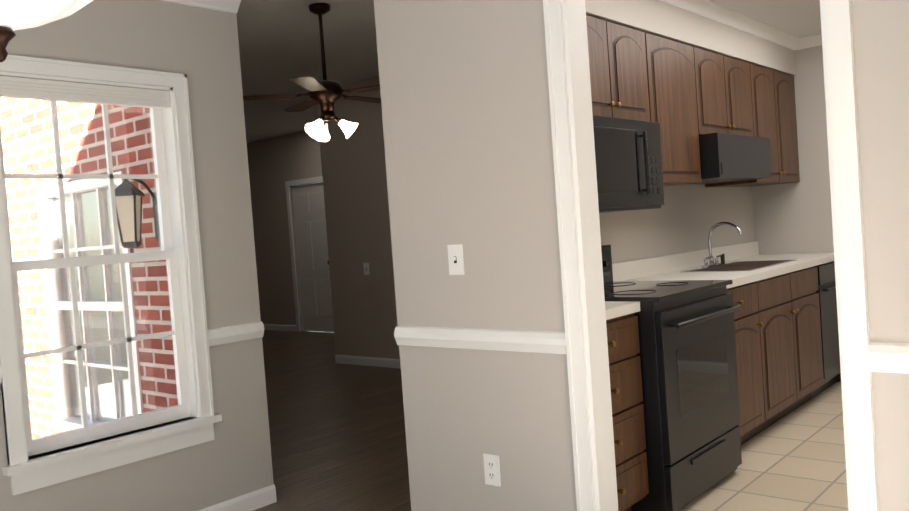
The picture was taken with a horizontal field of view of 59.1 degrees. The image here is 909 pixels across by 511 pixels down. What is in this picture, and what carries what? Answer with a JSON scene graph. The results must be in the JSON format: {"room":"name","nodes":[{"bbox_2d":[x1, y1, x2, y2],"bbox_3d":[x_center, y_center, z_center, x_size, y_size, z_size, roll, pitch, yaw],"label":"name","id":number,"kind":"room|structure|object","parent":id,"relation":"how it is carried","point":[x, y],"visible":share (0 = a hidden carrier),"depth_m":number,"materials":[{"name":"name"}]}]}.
{"room":"dining room","nodes":[
{"label":"dining room","id":0,"kind":"room"},
{"bbox_2d":[0,97,177,438],"bbox_3d":[-3.744,0.111,6.150,6.850,3.250,0.220,-2,2,41],"label":"wall","id":1,"kind":"structure","parent":0,"point":[34,223],"depth_m":4.63,"materials":[{"name":"red brick"}]},
{"bbox_2d":[37,171,143,431],"bbox_3d":[-2.076,0.311,4.643,1.110,1.490,0.150,-2,2,41],"label":"window","id":2,"kind":"structure","parent":1,"relation":"in","point":[90,401],"depth_m":4.73,"materials":[{"name":"white"}]},
{"bbox_2d":[108,179,159,252],"bbox_3d":[-1.555,-0.204,3.918,0.190,0.390,0.264,-2,2,41],"label":"lantern sconce","id":3,"kind":"object","parent":1,"relation":"attached to","point":[132,225],"depth_m":3.86,"materials":[{"name":"black metal"}]},
{"bbox_2d":[0,0,273,510],"bbox_3d":[-2.300,0.126,2.465,0.150,3.250,3.920,-2,2,41],"label":"wall","id":4,"kind":"structure","parent":0,"point":[199,46],"depth_m":3.70,"materials":[{"name":"grey paint"}]},
{"bbox_2d":[0,55,221,495],"bbox_3d":[-1.490,0.046,3.367,0.199,1.667,0.914,-2,2,41],"label":"window","id":5,"kind":"structure","parent":4,"relation":"in","point":[163,97],"depth_m":3.39,"materials":[{"name":"white"}]},
{"bbox_2d":[0,0,276,510],"bbox_3d":[-2.166,0.122,2.468,0.048,2.440,3.740,-2,2,41],"label":"trim","id":6,"kind":"structure","parent":4,"relation":"attached to","point":[262,497],"depth_m":3.78,"materials":[{"name":"white wood"}]},
{"bbox_2d":[247,130,322,330],"bbox_3d":[-1.624,-0.388,10.720,4.120,2.850,0.120,-2,2,41],"label":"wall","id":7,"kind":"structure","parent":0,"point":[275,163],"depth_m":11.42,"materials":[{"name":"beige paint"}]},
{"bbox_2d":[292,182,333,331],"bbox_3d":[-1.904,0.034,10.940,0.800,2.025,0.110,-2,2,41],"label":"door","id":8,"kind":"structure","parent":7,"relation":"in","point":[312,256],"depth_m":10.98,"materials":[{"name":"white wood"}]},
{"bbox_2d":[236,0,378,142],"bbox_3d":[-1.851,-1.653,7.689,8.060,0.100,4.820,-2,2,41],"label":"ceiling","id":9,"kind":"structure","parent":0,"point":[279,44],"depth_m":6.37,"materials":[{"name":"white paint"}]},
{"bbox_2d":[243,3,380,141],"bbox_3d":[-0.797,-1.170,5.165,1.229,0.851,1.178,-2,2,41],"label":"ceiling fan","id":10,"kind":"object","parent":9,"relation":"hanging from","point":[325,94],"visible":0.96,"depth_m":5.08,"materials":[{"name":"brown metal"}]},
{"bbox_2d":[253,330,410,510],"bbox_3d":[-1.705,1.251,5.324,10.940,0.060,8.620,-2,2,41],"label":"floor","id":11,"kind":"structure","parent":0,"point":[337,436],"depth_m":5.33,"materials":[{"name":"brown wood"}]},
{"bbox_2d":[317,76,399,358],"bbox_3d":[0.228,-0.396,6.879,3.940,2.850,0.120,-2,2,41],"label":"wall","id":12,"kind":"structure","parent":0,"point":[356,202],"depth_m":7.80,"materials":[{"name":"beige paint"}]},
{"bbox_2d":[363,263,369,274],"bbox_3d":[-0.857,0.129,7.770,0.072,0.116,0.018,-2,2,41],"label":"light switch","id":13,"kind":"object","parent":12,"relation":"attached to","point":[366,268],"visible":1,"depth_m":7.77,"materials":[{"name":"white plastic"}]},
{"bbox_2d":[241,0,908,510],"bbox_3d":[0.592,-0.285,2.611,4.060,2.850,0.120,-2,2,41],"label":"wall","id":14,"kind":"structure","parent":0,"point":[467,130],"depth_m":2.93,"materials":[{"name":"grey paint"}]},
{"bbox_2d":[447,244,464,274],"bbox_3d":[0.002,0.017,3.055,0.072,0.116,0.018,-2,2,41],"label":"light switch","id":15,"kind":"object","parent":14,"relation":"attached to","point":[455,259],"visible":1,"depth_m":3.05,"materials":[{"name":"white plastic"}]},
{"bbox_2d":[483,453,500,486],"bbox_3d":[0.141,0.807,3.016,0.072,0.116,0.008,-2,2,41],"label":"outlet","id":16,"kind":"object","parent":14,"relation":"attached to","point":[492,470],"visible":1,"depth_m":3.01,"materials":[{"name":"white plastic"}]},
{"bbox_2d":[394,326,908,373],"bbox_3d":[0.836,-0.087,2.309,2.930,2.440,0.048,-2,2,41],"label":"trim","id":17,"kind":"structure","parent":14,"relation":"attached to","point":[888,356],"depth_m":2.89,"materials":[{"name":"white wood"}]},
{"bbox_2d":[543,0,878,510],"bbox_3d":[0.775,0.076,2.483,0.944,2.112,0.162,-2,2,41],"label":"door frame","id":18,"kind":"structure","parent":14,"relation":"attached to","point":[568,69],"depth_m":2.69,"materials":[{"name":"white wood"}]},
{"bbox_2d":[599,184,754,263],"bbox_3d":[1.055,-0.386,4.729,0.120,2.850,3.700,-2,2,41],"label":"wall","id":19,"kind":"structure","parent":0,"point":[684,218],"depth_m":5.07,"materials":[{"name":"grey paint"}]},
{"bbox_2d":[586,15,653,121],"bbox_3d":[0.596,-0.864,3.852,0.351,0.455,0.763,-2,2,41],"label":"upper cabinet","id":20,"kind":"object","parent":19,"relation":"attached to","point":[621,66],"depth_m":3.81,"materials":[{"name":"brown wood"}]},
{"bbox_2d":[593,115,663,212],"bbox_3d":[0.659,-0.420,3.840,0.434,0.430,0.757,-2,2,41],"label":"microwave","id":21,"kind":"object","parent":20,"relation":"attached to","point":[628,158],"visible":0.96,"depth_m":3.73,"materials":[{"name":"black metal"}]},
{"bbox_2d":[650,34,705,186],"bbox_3d":[1.044,-0.760,4.366,0.351,0.760,0.569,-2,2,41],"label":"upper cabinet","id":22,"kind":"object","parent":19,"relation":"attached to","point":[677,109],"depth_m":4.27,"materials":[{"name":"brown wood"}]},
{"bbox_2d":[612,242,758,280],"bbox_3d":[1.107,0.070,4.651,0.020,0.102,3.562,-2,2,41],"label":"backsplash","id":23,"kind":"structure","parent":19,"relation":"attached to","point":[641,268],"depth_m":4.97,"materials":[{"name":"white stone"}]},
{"bbox_2d":[698,48,773,186],"bbox_3d":[1.537,-0.821,4.868,0.445,0.740,0.838,-2,2,41],"label":"upper cabinet","id":24,"kind":"object","parent":19,"relation":"attached to","point":[723,121],"depth_m":4.79,"materials":[{"name":"brown wood"}]},
{"bbox_2d":[722,70,799,186],"bbox_3d":[2.053,-0.870,5.540,0.351,0.760,0.852,-2,2,41],"label":"upper cabinet","id":25,"kind":"object","parent":19,"relation":"attached to","point":[782,89],"depth_m":5.53,"materials":[{"name":"brown wood"}]},
{"bbox_2d":[585,0,795,75],"bbox_3d":[1.134,-1.280,4.498,0.360,0.245,3.580,-2,2,41],"label":"soffit","id":26,"kind":"structure","parent":0,"point":[659,18],"depth_m":4.44,"materials":[{"name":"grey paint"}]},
{"bbox_2d":[678,382,847,510],"bbox_3d":[2.058,1.028,3.860,2.440,0.064,3.670,-2,2,41],"label":"floor","id":27,"kind":"structure","parent":0,"point":[795,460],"depth_m":3.86,"materials":[{"name":"tile"}]},
{"bbox_2d":[606,310,648,510],"bbox_3d":[0.385,0.698,3.322,0.624,0.875,0.524,-2,2,41],"label":"base cabinet","id":28,"kind":"object","parent":27,"relation":"on","point":[622,329],"depth_m":3.21,"materials":[{"name":"brown wood"}]},
{"bbox_2d":[605,302,639,317],"bbox_3d":[0.355,0.238,3.305,0.630,0.040,0.524,-2,2,41],"label":"countertop","id":29,"kind":"structure","parent":28,"relation":"on","point":[611,308],"depth_m":3.20,"materials":[{"name":"white stone"}]},
{"bbox_2d":[601,245,741,510],"bbox_3d":[0.856,0.522,3.759,0.766,1.130,0.763,-2,2,41],"label":"range","id":30,"kind":"object","parent":27,"relation":"on","point":[688,359],"visible":0.58,"depth_m":3.44,"materials":[{"name":"black metal"}]},
{"bbox_2d":[605,278,768,444],"bbox_3d":[1.245,0.604,4.320,0.626,0.875,0.571,-2,2,41],"label":"base cabinet","id":31,"kind":"object","parent":27,"relation":"on","point":[749,321],"depth_m":4.22,"materials":[{"name":"brown wood"}]},
{"bbox_2d":[761,262,823,425],"bbox_3d":[1.774,0.547,4.935,0.626,0.875,1.056,-2,2,41],"label":"base cabinet","id":32,"kind":"object","parent":27,"relation":"on","point":[777,325],"depth_m":4.73,"materials":[{"name":"brown wood"}]},
{"bbox_2d":[625,252,833,285],"bbox_3d":[1.764,0.085,4.945,0.630,0.040,2.265,-2,2,41],"label":"countertop","id":33,"kind":"structure","parent":32,"relation":"on","point":[736,270],"depth_m":4.73,"materials":[{"name":"white stone"}]},
{"bbox_2d":[810,261,840,398],"bbox_3d":[2.335,0.488,5.548,0.639,0.872,0.600,-2,2,41],"label":"dishwasher","id":34,"kind":"object","parent":27,"relation":"on","point":[826,291],"visible":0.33,"depth_m":5.26,"materials":[{"name":"black metal"}]},
{"bbox_2d":[708,0,821,37],"bbox_3d":[1.908,-1.486,3.813,2.440,0.100,3.580,-2,2,41],"label":"ceiling","id":35,"kind":"structure","parent":0,"point":[799,18],"depth_m":4.88,"materials":[{"name":"white paint"}]},
{"bbox_2d":[752,45,833,254],"bbox_3d":[3.232,-0.557,5.207,2.560,2.850,0.120,-2,2,41],"label":"wall","id":36,"kind":"structure","parent":0,"point":[792,218],"depth_m":5.73,"materials":[{"name":"grey paint"}]},
{"bbox_3d":[-0.804,-1.206,1.133,3.940,0.100,3.800,-2,2,41],"label":"ceiling","id":37,"kind":"structure","parent":0,"visible":0},
{"bbox_2d":[0,0,93,61],"bbox_3d":[-0.725,-0.733,1.248,0.474,0.862,0.485,-2,2,41],"label":"pendant light","id":38,"kind":"object","parent":37,"relation":"hanging from","point":[19,14],"visible":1,"depth_m":1.25,"materials":[{"name":"white glass"}]},
{"bbox_3d":[2.952,-0.466,3.011,0.120,2.850,3.580,-2,2,41],"label":"wall","id":39,"kind":"structure","parent":0,"visible":0},
{"bbox_2d":[660,0,800,50],"bbox_3d":[1.285,-1.374,4.359,0.055,0.070,3.580,-2,2,41],"label":"trim","id":40,"kind":"structure","parent":39,"relation":"attached to","point":[722,15],"depth_m":4.85,"materials":[{"name":"white"}]},
{"bbox_2d":[799,34,821,49],"bbox_3d":[3.303,-0.351,5.049,2.020,2.440,0.055,-2,2,41],"label":"trim","id":41,"kind":"structure","parent":39,"relation":"attached to","point":[814,40],"depth_m":5.62,"materials":[{"name":"white"}]},
{"bbox_3d":[-4.827,-0.144,10.244,0.120,2.850,5.040,-2,2,41],"label":"wall","id":42,"kind":"structure","parent":0,"visible":0},
{"bbox_2d":[263,176,322,331],"bbox_3d":[-1.688,-0.009,10.718,4.000,2.105,0.020,-2,2,41],"label":"trim","id":43,"kind":"structure","parent":42,"relation":"attached to","point":[296,327],"depth_m":11.20,"materials":[{"name":"white wood"}]},
{"bbox_2d":[335,355,400,368],"bbox_3d":[0.283,0.987,6.873,3.940,0.085,0.014,-2,2,41],"label":"trim","id":44,"kind":"structure","parent":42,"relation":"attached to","point":[370,361],"depth_m":7.83,"materials":[{"name":"white wood"}]}
]}

